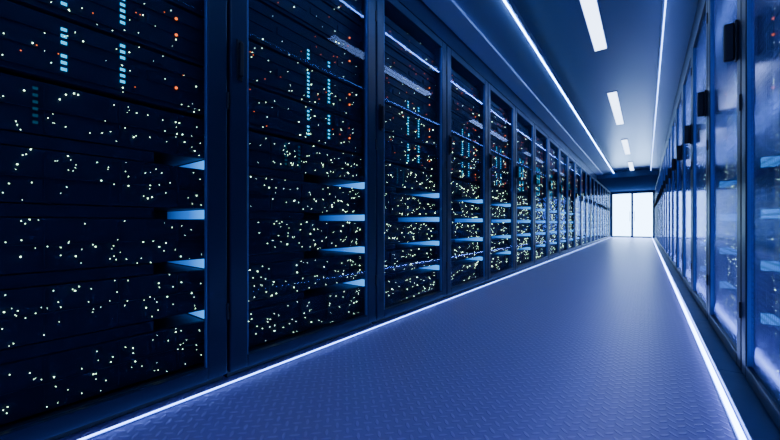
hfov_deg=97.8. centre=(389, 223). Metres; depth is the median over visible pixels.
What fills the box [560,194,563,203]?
server
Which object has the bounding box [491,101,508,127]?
server
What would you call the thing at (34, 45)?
server
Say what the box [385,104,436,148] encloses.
server
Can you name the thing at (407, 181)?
server
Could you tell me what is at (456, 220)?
light
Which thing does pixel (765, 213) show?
server
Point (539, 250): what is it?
server
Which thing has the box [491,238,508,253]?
server
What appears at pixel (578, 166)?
tall cabinet
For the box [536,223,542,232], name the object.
server
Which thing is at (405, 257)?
server
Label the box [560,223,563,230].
server
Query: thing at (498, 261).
server
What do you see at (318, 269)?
server
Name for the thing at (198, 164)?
light
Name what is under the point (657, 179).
tall cabinet
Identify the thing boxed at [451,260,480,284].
server
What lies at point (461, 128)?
server
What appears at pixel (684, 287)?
tall cabinet
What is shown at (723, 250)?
light
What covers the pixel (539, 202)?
server
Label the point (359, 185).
light
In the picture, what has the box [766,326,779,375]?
server
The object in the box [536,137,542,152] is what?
server
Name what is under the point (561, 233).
server
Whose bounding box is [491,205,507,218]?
server
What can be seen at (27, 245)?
server
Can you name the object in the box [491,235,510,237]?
light
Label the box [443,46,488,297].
tall cabinet
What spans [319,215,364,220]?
light
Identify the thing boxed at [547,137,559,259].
tall cabinet
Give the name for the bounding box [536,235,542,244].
server
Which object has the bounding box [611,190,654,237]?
door frame
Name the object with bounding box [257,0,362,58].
server
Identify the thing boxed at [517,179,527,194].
server
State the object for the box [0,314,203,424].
server
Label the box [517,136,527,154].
server
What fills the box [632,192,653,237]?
door
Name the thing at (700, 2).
trim
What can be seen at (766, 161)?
light
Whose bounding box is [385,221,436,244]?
server
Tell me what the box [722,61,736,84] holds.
server
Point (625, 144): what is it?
recessed light
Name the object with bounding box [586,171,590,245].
tall cabinet
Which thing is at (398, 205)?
server
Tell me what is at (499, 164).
server
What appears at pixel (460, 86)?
server
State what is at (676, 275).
tall cabinet
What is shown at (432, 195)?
light
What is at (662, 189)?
tall cabinet
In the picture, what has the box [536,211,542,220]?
server
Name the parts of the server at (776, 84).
pull handle, panel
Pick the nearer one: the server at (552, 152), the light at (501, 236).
the light at (501, 236)
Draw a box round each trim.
[398,0,596,178]
[422,0,602,174]
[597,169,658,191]
[659,0,702,170]
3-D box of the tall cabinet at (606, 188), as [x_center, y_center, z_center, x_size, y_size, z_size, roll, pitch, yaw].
[9.487,-0.474,15.702,0.928,2.295,0.994,0,0,37]
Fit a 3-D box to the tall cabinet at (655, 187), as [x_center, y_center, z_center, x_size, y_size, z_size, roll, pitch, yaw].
[11.781,-0.474,14.413,0.976,2.295,0.998,0,0,37]
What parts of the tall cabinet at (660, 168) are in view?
door glass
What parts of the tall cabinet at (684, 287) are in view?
step plate, door, door handle, door glass, panel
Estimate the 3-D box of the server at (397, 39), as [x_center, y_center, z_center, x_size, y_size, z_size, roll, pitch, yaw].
[-0.080,-1.415,2.877,0.602,0.203,0.896,0,0,37]
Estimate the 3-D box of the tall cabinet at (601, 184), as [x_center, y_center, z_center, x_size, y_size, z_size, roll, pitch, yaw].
[8.284,-0.474,14.104,0.928,2.295,0.994,0,0,37]
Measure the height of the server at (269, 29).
0.203 m
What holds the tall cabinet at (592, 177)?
on the floor
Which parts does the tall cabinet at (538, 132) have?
panel, panel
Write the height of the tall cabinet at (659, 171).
2.295 m
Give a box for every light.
[167,210,203,218]
[170,259,203,267]
[179,161,203,169]
[189,310,203,318]
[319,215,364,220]
[322,247,364,252]
[333,182,364,188]
[345,279,364,285]
[398,217,438,221]
[398,241,438,244]
[414,193,438,197]
[422,265,438,269]
[451,237,482,240]
[455,219,482,221]
[461,200,482,202]
[467,257,482,259]
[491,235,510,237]
[492,204,510,206]
[492,220,510,221]
[497,251,510,253]
[517,220,529,222]
[579,0,607,50]
[607,91,623,124]
[621,139,630,153]
[628,162,633,169]
[700,241,705,245]
[700,266,705,270]
[720,180,736,187]
[720,214,736,220]
[720,247,736,253]
[720,281,736,288]
[761,156,779,166]
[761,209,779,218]
[761,261,779,271]
[761,313,779,325]
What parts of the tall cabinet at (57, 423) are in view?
blanking plate, blanking plate, blanking plate, blanking plate, floor panel, panel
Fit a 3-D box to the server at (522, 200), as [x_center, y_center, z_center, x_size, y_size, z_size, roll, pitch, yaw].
[1.720,-0.363,5.277,0.591,0.168,0.896,0,0,37]
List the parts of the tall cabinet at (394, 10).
door handle, blanking plate, blanking plate, blanking plate, blanking plate, panel, floor panel, panel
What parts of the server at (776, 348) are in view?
pull handle, panel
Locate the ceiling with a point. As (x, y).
(629, 66)
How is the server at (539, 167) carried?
in the tall cabinet at (538, 132)
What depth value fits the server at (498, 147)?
4.40 m
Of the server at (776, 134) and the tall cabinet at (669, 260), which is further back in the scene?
the tall cabinet at (669, 260)
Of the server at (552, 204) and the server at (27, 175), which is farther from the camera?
the server at (552, 204)
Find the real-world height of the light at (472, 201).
0.039 m
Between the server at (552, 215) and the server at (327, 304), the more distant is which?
the server at (552, 215)
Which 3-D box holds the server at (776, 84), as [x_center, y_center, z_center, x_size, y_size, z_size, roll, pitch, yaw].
[1.517,-0.564,0.861,0.602,0.203,0.896,0,0,37]
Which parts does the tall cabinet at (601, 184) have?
panel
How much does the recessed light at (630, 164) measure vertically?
0.020 m
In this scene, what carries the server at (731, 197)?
in the tall cabinet at (721, 339)
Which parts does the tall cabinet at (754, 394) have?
step plate, door, panel, floor panel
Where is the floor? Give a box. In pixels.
[59,237,743,439]
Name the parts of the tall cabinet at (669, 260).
step plate, door handle, door, door glass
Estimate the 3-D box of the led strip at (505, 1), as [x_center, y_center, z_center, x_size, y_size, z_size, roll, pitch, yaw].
[3.441,-1.812,6.096,0.020,0.012,15.080,0,0,37]
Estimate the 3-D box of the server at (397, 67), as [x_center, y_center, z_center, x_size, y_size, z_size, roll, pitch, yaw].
[-0.080,-1.202,2.877,0.602,0.203,0.896,0,0,37]
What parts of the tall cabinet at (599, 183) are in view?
panel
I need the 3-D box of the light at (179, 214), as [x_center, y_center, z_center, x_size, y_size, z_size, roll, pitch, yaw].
[-0.937,-0.042,1.594,0.445,0.039,0.030,0,0,37]
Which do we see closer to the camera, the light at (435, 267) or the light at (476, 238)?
the light at (435, 267)
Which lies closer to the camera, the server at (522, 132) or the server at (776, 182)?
the server at (776, 182)
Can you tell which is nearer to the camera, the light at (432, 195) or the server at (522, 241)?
the light at (432, 195)
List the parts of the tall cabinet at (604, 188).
panel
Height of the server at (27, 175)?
0.170 m
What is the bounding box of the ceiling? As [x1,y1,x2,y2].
[454,0,697,173]
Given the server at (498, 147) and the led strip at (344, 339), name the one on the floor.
the led strip at (344, 339)
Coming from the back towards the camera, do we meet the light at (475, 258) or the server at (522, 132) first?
the server at (522, 132)
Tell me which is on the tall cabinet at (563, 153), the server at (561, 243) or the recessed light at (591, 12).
the server at (561, 243)
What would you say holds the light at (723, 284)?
attached to the tall cabinet at (721, 339)
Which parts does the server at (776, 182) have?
pull handle, panel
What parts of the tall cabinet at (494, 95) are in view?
door handle, panel, panel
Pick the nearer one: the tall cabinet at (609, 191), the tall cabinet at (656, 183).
the tall cabinet at (656, 183)
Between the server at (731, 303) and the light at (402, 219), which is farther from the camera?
the light at (402, 219)
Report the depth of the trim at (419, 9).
3.57 m
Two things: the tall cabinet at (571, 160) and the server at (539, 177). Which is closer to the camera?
the server at (539, 177)
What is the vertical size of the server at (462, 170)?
0.203 m
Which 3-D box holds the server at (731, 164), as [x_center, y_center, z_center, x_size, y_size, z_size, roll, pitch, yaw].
[2.118,-0.363,1.660,0.602,0.168,0.896,0,0,37]
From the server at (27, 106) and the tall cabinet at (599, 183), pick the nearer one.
the server at (27, 106)
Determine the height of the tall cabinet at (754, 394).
2.295 m
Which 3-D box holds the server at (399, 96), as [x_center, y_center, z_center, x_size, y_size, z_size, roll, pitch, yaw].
[-0.080,-0.990,2.877,0.602,0.203,0.896,0,0,37]
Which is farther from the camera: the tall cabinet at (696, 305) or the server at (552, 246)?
the server at (552, 246)
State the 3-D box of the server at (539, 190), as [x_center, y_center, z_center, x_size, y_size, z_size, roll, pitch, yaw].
[2.322,-0.564,6.075,0.591,0.203,0.896,0,0,37]
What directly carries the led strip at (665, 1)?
attached to the ceiling
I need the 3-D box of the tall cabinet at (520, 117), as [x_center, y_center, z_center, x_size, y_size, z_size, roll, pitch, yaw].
[1.668,-0.474,5.318,0.928,2.295,0.997,0,0,37]
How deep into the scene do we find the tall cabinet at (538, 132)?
6.19 m
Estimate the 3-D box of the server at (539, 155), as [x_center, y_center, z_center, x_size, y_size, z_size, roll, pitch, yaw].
[2.322,-1.202,6.075,0.591,0.203,0.896,0,0,37]
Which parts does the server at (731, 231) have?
pull handle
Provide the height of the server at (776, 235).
0.170 m
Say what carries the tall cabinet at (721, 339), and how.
on the floor
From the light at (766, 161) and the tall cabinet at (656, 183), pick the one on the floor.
the tall cabinet at (656, 183)
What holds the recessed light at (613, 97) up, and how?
in the ceiling
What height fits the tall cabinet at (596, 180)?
2.295 m
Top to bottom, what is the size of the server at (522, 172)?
0.203 m
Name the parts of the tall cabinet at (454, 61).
door handle, floor panel, panel, panel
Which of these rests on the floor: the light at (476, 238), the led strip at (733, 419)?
the led strip at (733, 419)
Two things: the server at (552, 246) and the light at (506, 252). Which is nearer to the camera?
the light at (506, 252)
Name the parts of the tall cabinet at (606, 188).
panel, door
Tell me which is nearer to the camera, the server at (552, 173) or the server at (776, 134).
the server at (776, 134)
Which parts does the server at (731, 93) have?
pull handle, panel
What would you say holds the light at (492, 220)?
attached to the tall cabinet at (494, 95)
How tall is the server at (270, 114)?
0.203 m
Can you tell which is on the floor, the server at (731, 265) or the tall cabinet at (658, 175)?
the tall cabinet at (658, 175)
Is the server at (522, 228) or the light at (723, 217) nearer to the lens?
the light at (723, 217)
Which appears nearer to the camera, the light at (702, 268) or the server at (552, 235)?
the light at (702, 268)
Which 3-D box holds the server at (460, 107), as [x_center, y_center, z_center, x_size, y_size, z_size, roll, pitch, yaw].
[0.522,-1.202,3.675,0.602,0.203,0.896,0,0,37]
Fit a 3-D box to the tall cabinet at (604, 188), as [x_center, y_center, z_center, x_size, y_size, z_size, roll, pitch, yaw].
[8.885,-0.474,14.903,0.928,2.295,0.994,0,0,37]
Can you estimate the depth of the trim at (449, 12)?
3.76 m
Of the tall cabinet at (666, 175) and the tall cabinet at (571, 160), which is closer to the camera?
the tall cabinet at (666, 175)
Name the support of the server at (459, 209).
in the tall cabinet at (454, 61)
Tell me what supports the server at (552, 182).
in the tall cabinet at (551, 144)
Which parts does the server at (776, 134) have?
pull handle, panel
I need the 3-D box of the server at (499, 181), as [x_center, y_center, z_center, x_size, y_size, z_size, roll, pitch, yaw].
[1.123,-0.564,4.474,0.602,0.203,0.896,0,0,37]
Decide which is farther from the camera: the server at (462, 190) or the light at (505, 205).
the light at (505, 205)
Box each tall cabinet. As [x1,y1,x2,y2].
[0,0,228,439]
[223,0,376,377]
[371,0,446,323]
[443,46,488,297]
[485,83,515,282]
[512,107,534,272]
[532,124,547,265]
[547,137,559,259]
[558,147,567,255]
[567,154,575,252]
[575,161,581,249]
[580,167,586,247]
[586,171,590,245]
[591,175,594,243]
[594,179,597,242]
[597,181,600,241]
[600,184,602,240]
[603,186,605,239]
[605,188,607,238]
[608,190,608,237]
[609,191,610,236]
[653,187,655,239]
[654,183,656,241]
[655,175,658,243]
[655,179,657,242]
[656,168,660,246]
[656,171,659,244]
[657,164,661,248]
[658,156,663,251]
[660,148,665,254]
[661,140,667,258]
[663,125,671,264]
[666,109,675,270]
[669,86,682,281]
[674,47,691,296]
[681,0,708,321]
[693,0,742,373]
[717,0,779,439]
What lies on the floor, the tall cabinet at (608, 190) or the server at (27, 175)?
the tall cabinet at (608, 190)
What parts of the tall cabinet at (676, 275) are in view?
step plate, door, door handle, door glass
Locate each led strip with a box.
[78,237,610,439]
[503,0,613,172]
[650,0,666,169]
[652,238,747,439]
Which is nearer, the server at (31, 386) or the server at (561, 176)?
the server at (31, 386)
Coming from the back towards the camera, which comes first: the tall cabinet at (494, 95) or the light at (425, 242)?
the tall cabinet at (494, 95)
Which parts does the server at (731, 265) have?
pull handle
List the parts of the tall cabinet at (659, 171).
door glass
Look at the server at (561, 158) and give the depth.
7.70 m
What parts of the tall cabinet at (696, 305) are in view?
step plate, door, panel, door handle, panel, floor panel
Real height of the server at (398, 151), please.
0.203 m
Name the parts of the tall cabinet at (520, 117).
panel, panel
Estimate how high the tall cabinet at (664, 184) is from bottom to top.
2.295 m
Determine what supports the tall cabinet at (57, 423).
on the floor
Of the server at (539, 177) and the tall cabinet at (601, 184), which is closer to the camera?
the server at (539, 177)
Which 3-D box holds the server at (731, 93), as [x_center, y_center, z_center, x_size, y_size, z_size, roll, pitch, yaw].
[2.118,-0.776,1.660,0.602,0.203,0.896,0,0,37]
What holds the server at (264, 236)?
in the tall cabinet at (240, 358)
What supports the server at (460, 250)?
in the tall cabinet at (454, 61)
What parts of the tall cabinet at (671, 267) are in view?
step plate, door handle, door, door glass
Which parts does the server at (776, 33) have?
pull handle, panel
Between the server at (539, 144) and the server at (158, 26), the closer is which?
the server at (158, 26)
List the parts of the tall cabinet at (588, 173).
panel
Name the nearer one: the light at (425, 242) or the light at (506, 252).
the light at (425, 242)
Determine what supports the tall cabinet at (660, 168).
on the floor
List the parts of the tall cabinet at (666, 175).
door glass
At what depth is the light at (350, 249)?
2.34 m
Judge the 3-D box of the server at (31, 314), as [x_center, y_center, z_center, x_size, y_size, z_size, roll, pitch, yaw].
[-1.283,0.283,1.279,0.602,0.175,0.896,0,0,37]
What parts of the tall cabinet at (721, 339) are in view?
step plate, door, panel, floor panel, door handle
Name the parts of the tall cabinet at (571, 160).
panel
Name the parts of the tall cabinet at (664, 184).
door glass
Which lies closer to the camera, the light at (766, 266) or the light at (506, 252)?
the light at (766, 266)
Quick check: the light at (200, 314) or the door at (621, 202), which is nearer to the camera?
the light at (200, 314)
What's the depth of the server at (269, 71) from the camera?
1.87 m
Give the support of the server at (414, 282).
on the tall cabinet at (394, 10)
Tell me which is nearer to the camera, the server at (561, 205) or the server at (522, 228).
the server at (522, 228)
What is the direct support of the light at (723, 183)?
attached to the tall cabinet at (721, 339)
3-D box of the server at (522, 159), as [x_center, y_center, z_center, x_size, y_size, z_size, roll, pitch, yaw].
[1.720,-0.990,5.277,0.591,0.203,0.896,0,0,37]
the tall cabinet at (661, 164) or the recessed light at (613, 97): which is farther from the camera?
the tall cabinet at (661, 164)
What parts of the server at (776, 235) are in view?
pull handle, panel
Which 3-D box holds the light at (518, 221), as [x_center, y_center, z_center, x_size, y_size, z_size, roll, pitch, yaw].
[2.071,-0.042,5.589,0.445,0.039,0.030,0,0,37]
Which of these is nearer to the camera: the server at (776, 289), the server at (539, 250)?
the server at (776, 289)
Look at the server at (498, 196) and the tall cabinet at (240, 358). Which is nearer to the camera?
the tall cabinet at (240, 358)
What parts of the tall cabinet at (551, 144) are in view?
panel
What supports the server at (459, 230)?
in the tall cabinet at (454, 61)
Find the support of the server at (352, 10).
in the tall cabinet at (240, 358)
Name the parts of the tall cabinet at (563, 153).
panel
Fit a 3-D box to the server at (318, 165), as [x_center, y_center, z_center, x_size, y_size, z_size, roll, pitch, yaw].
[-0.681,-0.363,2.078,0.602,0.168,0.896,0,0,37]
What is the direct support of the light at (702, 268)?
attached to the tall cabinet at (696, 305)
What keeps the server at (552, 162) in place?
in the tall cabinet at (551, 144)
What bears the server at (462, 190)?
in the tall cabinet at (454, 61)
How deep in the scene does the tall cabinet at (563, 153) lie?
7.80 m
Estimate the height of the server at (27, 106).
0.168 m
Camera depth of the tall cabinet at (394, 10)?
2.61 m
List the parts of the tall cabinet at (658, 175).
door glass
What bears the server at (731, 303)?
on the tall cabinet at (721, 339)
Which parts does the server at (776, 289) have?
pull handle, panel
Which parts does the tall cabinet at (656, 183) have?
door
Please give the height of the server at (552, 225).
0.170 m
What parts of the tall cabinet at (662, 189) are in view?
door, door glass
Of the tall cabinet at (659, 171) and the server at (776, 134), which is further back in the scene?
the tall cabinet at (659, 171)
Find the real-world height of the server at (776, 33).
0.203 m
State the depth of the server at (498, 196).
4.42 m
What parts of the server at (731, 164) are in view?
pull handle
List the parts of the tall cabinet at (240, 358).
door handle, blanking plate, blanking plate, blanking plate, blanking plate, floor panel, panel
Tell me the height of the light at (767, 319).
0.039 m
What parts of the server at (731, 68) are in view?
pull handle, panel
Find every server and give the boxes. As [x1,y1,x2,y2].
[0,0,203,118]
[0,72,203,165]
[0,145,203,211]
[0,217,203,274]
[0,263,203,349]
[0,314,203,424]
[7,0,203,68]
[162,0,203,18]
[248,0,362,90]
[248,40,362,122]
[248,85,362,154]
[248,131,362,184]
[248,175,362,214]
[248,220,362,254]
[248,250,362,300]
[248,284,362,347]
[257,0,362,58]
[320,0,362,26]
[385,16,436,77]
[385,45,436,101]
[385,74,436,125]
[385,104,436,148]
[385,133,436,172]
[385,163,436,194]
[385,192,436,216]
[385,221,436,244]
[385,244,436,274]
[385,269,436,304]
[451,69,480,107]
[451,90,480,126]
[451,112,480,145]
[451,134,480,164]
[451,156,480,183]
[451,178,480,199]
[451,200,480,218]
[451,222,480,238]
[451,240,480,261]
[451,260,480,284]
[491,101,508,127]
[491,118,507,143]
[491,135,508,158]
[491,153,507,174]
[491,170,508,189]
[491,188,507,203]
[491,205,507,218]
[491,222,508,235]
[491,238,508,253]
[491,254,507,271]
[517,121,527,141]
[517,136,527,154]
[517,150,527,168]
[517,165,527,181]
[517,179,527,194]
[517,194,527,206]
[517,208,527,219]
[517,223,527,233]
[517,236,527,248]
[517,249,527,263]
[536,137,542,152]
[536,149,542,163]
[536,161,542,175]
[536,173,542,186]
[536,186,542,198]
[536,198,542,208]
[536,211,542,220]
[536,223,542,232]
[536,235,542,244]
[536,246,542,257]
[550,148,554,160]
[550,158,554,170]
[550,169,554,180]
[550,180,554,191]
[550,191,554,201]
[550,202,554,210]
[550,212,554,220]
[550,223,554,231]
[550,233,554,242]
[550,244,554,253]
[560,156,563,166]
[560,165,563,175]
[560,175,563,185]
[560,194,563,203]
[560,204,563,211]
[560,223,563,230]
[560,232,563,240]
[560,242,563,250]
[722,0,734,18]
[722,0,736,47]
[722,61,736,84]
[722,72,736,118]
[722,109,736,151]
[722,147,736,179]
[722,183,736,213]
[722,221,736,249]
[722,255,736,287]
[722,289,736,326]
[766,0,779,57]
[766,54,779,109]
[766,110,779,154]
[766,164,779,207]
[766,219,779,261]
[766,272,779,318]
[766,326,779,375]
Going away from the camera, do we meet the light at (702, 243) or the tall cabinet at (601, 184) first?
the light at (702, 243)
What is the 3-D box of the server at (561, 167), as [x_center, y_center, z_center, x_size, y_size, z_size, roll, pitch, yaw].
[3.525,-1.202,7.673,0.591,0.203,0.896,0,0,37]
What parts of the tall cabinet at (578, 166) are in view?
panel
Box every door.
[612,193,631,237]
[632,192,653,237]
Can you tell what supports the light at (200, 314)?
attached to the tall cabinet at (57, 423)
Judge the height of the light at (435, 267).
0.039 m
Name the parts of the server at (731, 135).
pull handle, panel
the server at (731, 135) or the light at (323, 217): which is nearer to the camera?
the server at (731, 135)
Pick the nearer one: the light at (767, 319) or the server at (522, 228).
the light at (767, 319)
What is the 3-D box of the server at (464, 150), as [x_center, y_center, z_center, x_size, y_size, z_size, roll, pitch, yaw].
[0.522,-0.776,3.675,0.602,0.203,0.896,0,0,37]
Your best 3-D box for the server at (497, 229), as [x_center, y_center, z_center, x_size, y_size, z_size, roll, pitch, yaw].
[1.123,0.065,4.474,0.602,0.170,0.896,0,0,37]
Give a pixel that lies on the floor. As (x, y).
(596, 341)
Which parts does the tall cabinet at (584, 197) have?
panel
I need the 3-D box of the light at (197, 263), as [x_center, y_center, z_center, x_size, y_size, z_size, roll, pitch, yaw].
[-0.937,0.173,1.594,0.445,0.039,0.030,0,0,37]
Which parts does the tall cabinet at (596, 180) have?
panel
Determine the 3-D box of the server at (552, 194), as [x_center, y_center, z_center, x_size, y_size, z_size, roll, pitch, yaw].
[2.923,-0.564,6.874,0.591,0.203,0.896,0,0,37]
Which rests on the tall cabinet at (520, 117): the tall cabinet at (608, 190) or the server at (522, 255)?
the server at (522, 255)
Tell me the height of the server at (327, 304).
0.178 m
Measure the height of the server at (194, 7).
0.203 m
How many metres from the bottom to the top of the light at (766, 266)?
0.039 m
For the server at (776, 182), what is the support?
in the tall cabinet at (754, 394)
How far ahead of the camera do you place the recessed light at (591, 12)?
3.15 m
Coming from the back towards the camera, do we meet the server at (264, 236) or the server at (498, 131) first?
the server at (498, 131)
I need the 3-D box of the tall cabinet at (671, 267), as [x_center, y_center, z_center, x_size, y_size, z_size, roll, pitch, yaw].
[4.563,-0.474,4.826,0.976,2.295,0.998,0,0,37]
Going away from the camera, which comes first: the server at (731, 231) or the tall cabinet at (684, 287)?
the server at (731, 231)
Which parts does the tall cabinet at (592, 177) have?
panel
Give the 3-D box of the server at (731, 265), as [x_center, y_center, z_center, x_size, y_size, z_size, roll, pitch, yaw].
[2.118,0.283,1.660,0.602,0.175,0.896,0,0,37]
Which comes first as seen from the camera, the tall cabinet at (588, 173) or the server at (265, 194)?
the server at (265, 194)
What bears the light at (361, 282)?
attached to the tall cabinet at (240, 358)
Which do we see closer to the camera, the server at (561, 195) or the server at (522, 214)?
the server at (522, 214)
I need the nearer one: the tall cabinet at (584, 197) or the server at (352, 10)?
the server at (352, 10)

